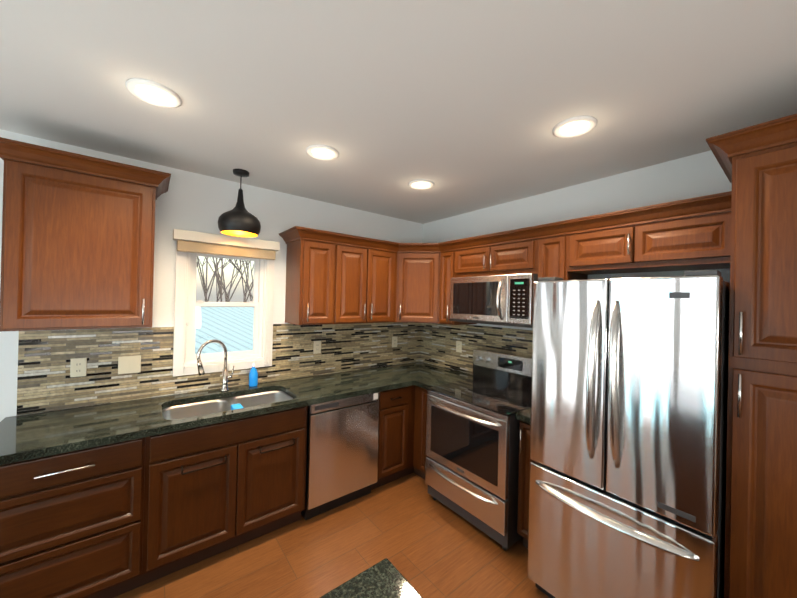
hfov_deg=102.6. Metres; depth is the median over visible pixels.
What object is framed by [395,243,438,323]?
upper cabinet
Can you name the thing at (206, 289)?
trees
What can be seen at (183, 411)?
undermount sink
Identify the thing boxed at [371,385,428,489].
base cabinet
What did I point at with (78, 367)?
electrical outlet
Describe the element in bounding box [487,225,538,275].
upper cabinet
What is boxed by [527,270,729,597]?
fridge
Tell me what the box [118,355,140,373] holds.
switch plate
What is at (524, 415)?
countertop
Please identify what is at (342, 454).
dishwasher
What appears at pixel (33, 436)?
countertop
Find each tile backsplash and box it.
[16,322,419,415]
[420,323,532,373]
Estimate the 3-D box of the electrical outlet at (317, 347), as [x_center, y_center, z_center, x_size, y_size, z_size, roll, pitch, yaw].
[-0.754,0.447,2.966,0.072,0.116,0.008,1,0,-38]
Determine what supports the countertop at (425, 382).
on the base cabinet at (402, 433)
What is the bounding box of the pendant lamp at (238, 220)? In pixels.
[218,169,260,236]
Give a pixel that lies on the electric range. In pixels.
(472, 452)
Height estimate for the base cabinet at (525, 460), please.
0.874 m
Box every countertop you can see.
[0,361,463,464]
[319,558,422,597]
[416,372,472,388]
[515,408,530,423]
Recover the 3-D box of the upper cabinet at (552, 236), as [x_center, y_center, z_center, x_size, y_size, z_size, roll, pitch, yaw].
[1.191,-0.130,2.328,0.347,0.764,0.210,1,0,-38]
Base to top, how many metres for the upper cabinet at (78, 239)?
0.942 m
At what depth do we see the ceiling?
1.36 m
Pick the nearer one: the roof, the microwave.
the microwave
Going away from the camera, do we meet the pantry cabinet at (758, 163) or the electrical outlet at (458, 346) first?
the pantry cabinet at (758, 163)
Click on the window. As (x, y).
(187, 355)
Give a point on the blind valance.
(203, 243)
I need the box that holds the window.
[173,240,274,376]
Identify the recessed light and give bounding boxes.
[126,78,180,107]
[306,145,338,159]
[409,179,433,189]
[553,116,596,137]
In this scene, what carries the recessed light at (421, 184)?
in the ceiling
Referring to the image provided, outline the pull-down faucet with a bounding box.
[196,339,233,390]
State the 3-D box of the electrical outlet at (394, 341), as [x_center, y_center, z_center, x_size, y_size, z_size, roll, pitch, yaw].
[-0.042,0.474,3.526,0.072,0.116,0.008,1,0,-38]
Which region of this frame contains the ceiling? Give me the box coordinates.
[0,0,796,223]
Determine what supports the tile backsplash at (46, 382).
attached to the wall at (191, 201)
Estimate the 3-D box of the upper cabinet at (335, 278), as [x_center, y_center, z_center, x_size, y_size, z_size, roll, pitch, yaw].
[-0.759,-0.173,2.744,0.297,0.764,0.347,1,0,-38]
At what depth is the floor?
2.02 m
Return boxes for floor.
[114,472,549,597]
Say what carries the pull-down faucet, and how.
on the countertop at (33, 436)
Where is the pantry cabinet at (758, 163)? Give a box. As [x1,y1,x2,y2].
[706,114,796,597]
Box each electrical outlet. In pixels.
[70,358,86,376]
[313,341,320,353]
[392,337,396,346]
[456,341,461,352]
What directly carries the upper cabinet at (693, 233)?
attached to the wall at (695, 175)
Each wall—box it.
[0,129,422,421]
[420,150,731,373]
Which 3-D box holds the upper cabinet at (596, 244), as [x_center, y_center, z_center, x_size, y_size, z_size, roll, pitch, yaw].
[1.378,-0.344,2.098,0.347,0.329,0.377,1,0,-38]
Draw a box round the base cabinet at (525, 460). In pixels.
[517,421,532,547]
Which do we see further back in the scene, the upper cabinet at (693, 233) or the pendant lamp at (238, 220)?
the pendant lamp at (238, 220)
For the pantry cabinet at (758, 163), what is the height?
2.336 m
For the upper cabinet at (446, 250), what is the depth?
3.00 m
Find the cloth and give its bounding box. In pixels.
[231,403,243,409]
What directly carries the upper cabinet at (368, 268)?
attached to the wall at (191, 201)
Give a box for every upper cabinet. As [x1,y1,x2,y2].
[0,137,170,331]
[283,227,338,324]
[335,233,398,323]
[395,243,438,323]
[439,240,476,324]
[455,235,486,277]
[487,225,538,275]
[535,220,587,280]
[567,209,642,274]
[631,191,731,271]
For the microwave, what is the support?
attached to the upper cabinet at (517, 251)
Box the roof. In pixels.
[195,307,253,353]
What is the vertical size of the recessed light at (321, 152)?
0.010 m
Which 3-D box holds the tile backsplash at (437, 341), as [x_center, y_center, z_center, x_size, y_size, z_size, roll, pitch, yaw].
[0.827,0.502,3.049,0.007,0.486,1.830,1,0,-38]
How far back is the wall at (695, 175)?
2.28 m
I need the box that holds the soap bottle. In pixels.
[249,361,257,386]
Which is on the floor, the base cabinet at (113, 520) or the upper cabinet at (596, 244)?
the base cabinet at (113, 520)
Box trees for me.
[197,256,253,301]
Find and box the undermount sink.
[162,391,292,419]
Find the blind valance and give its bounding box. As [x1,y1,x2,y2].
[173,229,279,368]
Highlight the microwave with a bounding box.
[450,273,536,327]
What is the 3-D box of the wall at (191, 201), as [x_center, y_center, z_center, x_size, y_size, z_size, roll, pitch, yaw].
[-1.511,0.336,2.473,4.700,2.540,0.140,1,0,-38]
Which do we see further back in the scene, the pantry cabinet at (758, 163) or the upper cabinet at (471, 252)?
the upper cabinet at (471, 252)
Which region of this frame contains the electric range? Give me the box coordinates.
[425,348,531,550]
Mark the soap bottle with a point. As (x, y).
(253, 377)
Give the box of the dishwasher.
[301,392,378,519]
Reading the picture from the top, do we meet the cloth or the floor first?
the cloth
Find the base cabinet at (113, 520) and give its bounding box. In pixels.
[0,434,159,597]
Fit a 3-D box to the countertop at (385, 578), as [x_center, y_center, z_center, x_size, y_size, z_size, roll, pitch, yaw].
[-0.071,0.718,-0.395,1.630,0.040,1.945,1,0,-38]
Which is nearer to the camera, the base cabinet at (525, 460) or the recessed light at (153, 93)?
the recessed light at (153, 93)
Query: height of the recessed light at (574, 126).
0.010 m

